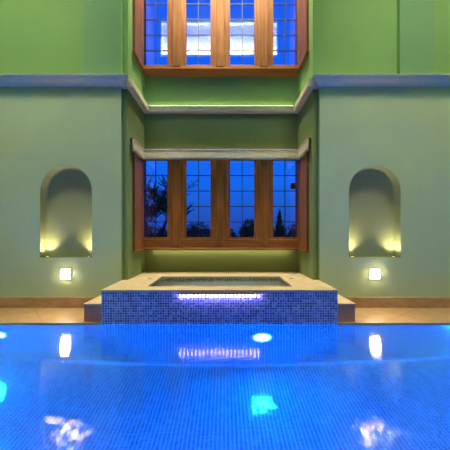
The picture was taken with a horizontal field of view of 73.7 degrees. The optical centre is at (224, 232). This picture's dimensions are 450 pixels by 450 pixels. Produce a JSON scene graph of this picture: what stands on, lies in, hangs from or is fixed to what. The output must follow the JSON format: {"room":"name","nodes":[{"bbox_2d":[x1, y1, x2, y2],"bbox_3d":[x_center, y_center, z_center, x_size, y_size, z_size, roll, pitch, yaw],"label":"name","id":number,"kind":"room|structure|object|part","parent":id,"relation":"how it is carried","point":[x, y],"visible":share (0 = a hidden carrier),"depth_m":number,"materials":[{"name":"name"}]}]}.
{"room":"spa","nodes":[
{"label":"spa","id":0,"kind":"room"},
{"bbox_2d":[0,0,145,296],"bbox_3d":[-2.769,-3.235,4.055,3.172,8.340,0.910,0,0,0],"label":"wall","id":1,"kind":"structure","parent":0,"point":[66,152],"depth_m":3.60,"materials":[{"name":"green paint"}]},
{"bbox_2d":[0,297,95,307],"bbox_3d":[-2.890,0.832,3.593,2.929,0.127,0.014,0,0,0],"label":"baseboard","id":2,"kind":"structure","parent":1,"relation":"attached to","point":[5,302],"depth_m":3.59,"materials":[{"name":"brown wood"}]},
{"bbox_2d":[60,269,70,278],"bbox_3d":[-1.907,0.492,3.588,0.124,0.124,0.024,0,0,0],"label":"wall lamp","id":3,"kind":"object","parent":1,"relation":"attached to","point":[64,273],"visible":1,"depth_m":3.58,"materials":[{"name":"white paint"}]},
{"bbox_2d":[145,77,297,271],"bbox_3d":[-0.055,-3.235,4.093,2.256,8.340,0.825,0,0,0],"label":"wall","id":4,"kind":"structure","parent":0,"point":[161,130],"depth_m":4.42,"materials":[{"name":"green paint"}]},
{"bbox_2d":[132,148,308,251],"bbox_3d":[-0.056,-0.461,4.140,2.255,1.409,0.660,0,0,0],"label":"window","id":5,"kind":"structure","parent":4,"relation":"in","point":[178,204],"depth_m":4.27,"materials":[{"name":"brown wood"}]},
{"bbox_3d":[-0.994,-0.491,4.308,0.354,1.116,0.022,0,0,0],"label":"pane","id":6,"kind":"part","parent":5,"relation":"part of","materials":[{"name":"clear glass"}]},
{"bbox_3d":[-0.687,-0.487,4.352,0.204,1.355,0.236,0,0,0],"label":"post","id":7,"kind":"part","parent":5,"relation":"part of","materials":[{"name":"brown wood"}]},
{"bbox_3d":[-0.380,-0.491,4.308,0.354,1.116,0.022,0,0,0],"label":"pane","id":8,"kind":"part","parent":5,"relation":"part of","materials":[{"name":"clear glass"}]},
{"bbox_2d":[130,138,310,158],"bbox_3d":[-0.055,-1.107,3.973,2.252,0.153,0.505,0,0,0],"label":"cornice","id":9,"kind":"structure","parent":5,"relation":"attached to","point":[147,153],"depth_m":4.18,"materials":[{"name":"beige paint"}]},
{"bbox_3d":[-0.055,-1.041,3.972,2.192,0.022,0.464,0,0,0],"label":"rail","id":10,"kind":"part","parent":9,"relation":"part of","materials":[{"name":"beige paint"}]},
{"bbox_3d":[-0.067,-0.487,4.352,0.216,1.355,0.236,0,0,0],"label":"post","id":11,"kind":"part","parent":5,"relation":"part of","materials":[{"name":"brown wood"}]},
{"bbox_3d":[-0.055,0.165,4.343,2.252,0.151,0.255,0,0,0],"label":"sill","id":12,"kind":"part","parent":5,"relation":"part of","materials":[{"name":"brown wood"}]},
{"bbox_3d":[0.246,-0.491,4.308,0.354,1.116,0.022,0,0,0],"label":"pane","id":13,"kind":"part","parent":5,"relation":"part of","materials":[{"name":"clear glass"}]},
{"bbox_3d":[0.553,-0.487,4.352,0.204,1.355,0.236,0,0,0],"label":"post","id":14,"kind":"part","parent":5,"relation":"part of","materials":[{"name":"brown wood"}]},
{"bbox_3d":[0.860,-0.491,4.308,0.354,1.116,0.022,0,0,0],"label":"pane","id":15,"kind":"part","parent":5,"relation":"part of","materials":[{"name":"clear glass"}]},
{"bbox_2d":[132,0,308,76],"bbox_3d":[-0.056,-3.350,4.140,2.255,2.109,0.660,0,0,0],"label":"window","id":16,"kind":"structure","parent":4,"relation":"in","point":[171,38],"depth_m":4.30,"materials":[{"name":"brown wood"}]},
{"bbox_3d":[-1.160,-2.309,4.011,0.044,0.026,0.402,0,0,0],"label":"sill","id":17,"kind":"part","parent":16,"relation":"part of","materials":[{"name":"brown wood"}]},
{"bbox_3d":[-0.994,-3.279,4.308,0.354,1.780,0.022,0,0,0],"label":"pane","id":18,"kind":"part","parent":16,"relation":"part of","materials":[{"name":"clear glass"}]},
{"bbox_3d":[-0.687,-3.377,4.352,0.204,2.055,0.236,0,0,0],"label":"post","id":19,"kind":"part","parent":16,"relation":"part of","materials":[{"name":"brown wood"}]},
{"bbox_3d":[-0.380,-3.279,4.308,0.354,1.780,0.022,0,0,0],"label":"pane","id":20,"kind":"part","parent":16,"relation":"part of","materials":[{"name":"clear glass"}]},
{"bbox_3d":[-0.067,-3.377,4.352,0.216,2.055,0.236,0,0,0],"label":"post","id":21,"kind":"part","parent":16,"relation":"part of","materials":[{"name":"brown wood"}]},
{"bbox_3d":[-0.055,-2.333,4.343,2.252,0.067,0.255,0,0,0],"label":"sill","id":22,"kind":"part","parent":16,"relation":"part of","materials":[{"name":"brown wood"}]},
{"bbox_3d":[0.246,-3.279,4.308,0.354,1.780,0.022,0,0,0],"label":"pane","id":23,"kind":"part","parent":16,"relation":"part of","materials":[{"name":"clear glass"}]},
{"bbox_3d":[0.553,-3.377,4.352,0.204,2.055,0.236,0,0,0],"label":"post","id":24,"kind":"part","parent":16,"relation":"part of","materials":[{"name":"brown wood"}]},
{"bbox_3d":[0.860,-3.279,4.308,0.354,1.780,0.022,0,0,0],"label":"pane","id":25,"kind":"part","parent":16,"relation":"part of","materials":[{"name":"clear glass"}]},
{"bbox_3d":[1.050,-2.309,4.011,0.044,0.026,0.402,0,0,0],"label":"sill","id":26,"kind":"part","parent":16,"relation":"part of","materials":[{"name":"brown wood"}]},
{"bbox_2d":[0,308,449,323],"bbox_3d":[-0.055,0.915,1.410,8.600,0.040,4.420,0,0,0],"label":"floor","id":27,"kind":"structure","parent":0,"point":[7,315],"depth_m":3.21,"materials":[{"name":"stone"}]},
{"bbox_2d":[84,295,100,321],"bbox_3d":[-1.332,0.802,3.305,0.176,0.185,0.583,0,0,0],"label":"stone step","id":28,"kind":"structure","parent":27,"relation":"on","point":[92,308],"depth_m":3.02,"materials":[{"name":"stone"}]},
{"bbox_2d":[101,272,337,323],"bbox_3d":[-0.055,0.904,3.706,2.374,0.681,1.424,0,0,0],"label":"hot tub","id":29,"kind":"object","parent":27,"relation":"on","point":[138,299],"visible":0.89,"depth_m":3.00,"materials":[{"name":"blue tile"}]},
{"bbox_2d":[179,292,259,296],"bbox_3d":[-0.055,0.615,2.985,0.810,0.048,0.029,0,0,0],"label":"light bar","id":30,"kind":"object","parent":29,"relation":"attached to","point":[180,293],"visible":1,"depth_m":2.97,"materials":[{"name":"white plastic"}]},
{"bbox_2d":[179,296,259,323],"bbox_3d":[-0.054,0.770,2.988,0.802,0.277,0.019,0,0,0],"label":"waterfall","id":31,"kind":"object","parent":29,"relation":"attached to","point":[179,296],"visible":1,"depth_m":2.98,"materials":[{"name":"liquid"}]},
{"bbox_2d":[156,281,284,285],"bbox_3d":[-0.055,0.935,3.570,1.542,0.610,0.728,0,0,0],"label":"water","id":32,"kind":"object","parent":29,"relation":"in","point":[162,283],"visible":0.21,"depth_m":3.74,"materials":[{"name":"grey liquid"}]},
{"bbox_2d":[338,294,355,321],"bbox_3d":[1.224,0.802,3.305,0.180,0.185,0.583,0,0,0],"label":"stone step","id":33,"kind":"structure","parent":27,"relation":"on","point":[346,308],"depth_m":3.02,"materials":[{"name":"stone"}]},
{"bbox_3d":[-0.055,1.522,1.725,7.200,1.174,3.150,0,0,0],"label":"basin","id":34,"kind":"object","parent":27,"relation":"in","visible":0},
{"bbox_2d":[0,324,449,449],"bbox_3d":[-0.055,1.424,1.715,6.640,1.030,2.570,0,0,0],"label":"pool water","id":35,"kind":"object","parent":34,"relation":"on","point":[63,386],"visible":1,"depth_m":1.78,"materials":[{"name":"blue liquid"}]},
{"bbox_2d":[297,0,449,296],"bbox_3d":[2.659,-3.235,4.055,3.172,8.340,0.910,0,0,0],"label":"wall","id":36,"kind":"structure","parent":0,"point":[379,157],"depth_m":3.60,"materials":[{"name":"green paint"}]},
{"bbox_2d":[0,74,449,113],"bbox_3d":[-0.055,-1.805,3.959,8.600,0.100,0.922,0,0,0],"label":"crown molding","id":37,"kind":"structure","parent":36,"relation":"attached to","point":[320,80],"depth_m":3.56,"materials":[{"name":"white paint"}]},
{"bbox_2d":[370,269,379,278],"bbox_3d":[1.797,0.492,3.588,0.124,0.124,0.024,0,0,0],"label":"wall lamp","id":38,"kind":"object","parent":36,"relation":"attached to","point":[374,273],"visible":1,"depth_m":3.58,"materials":[{"name":"white glass"}]},
{"bbox_2d":[344,297,449,307],"bbox_3d":[2.780,0.832,3.593,2.929,0.127,0.014,0,0,0],"label":"baseboard","id":39,"kind":"structure","parent":36,"relation":"attached to","point":[361,302],"depth_m":3.59,"materials":[{"name":"brown wood"}]}
]}

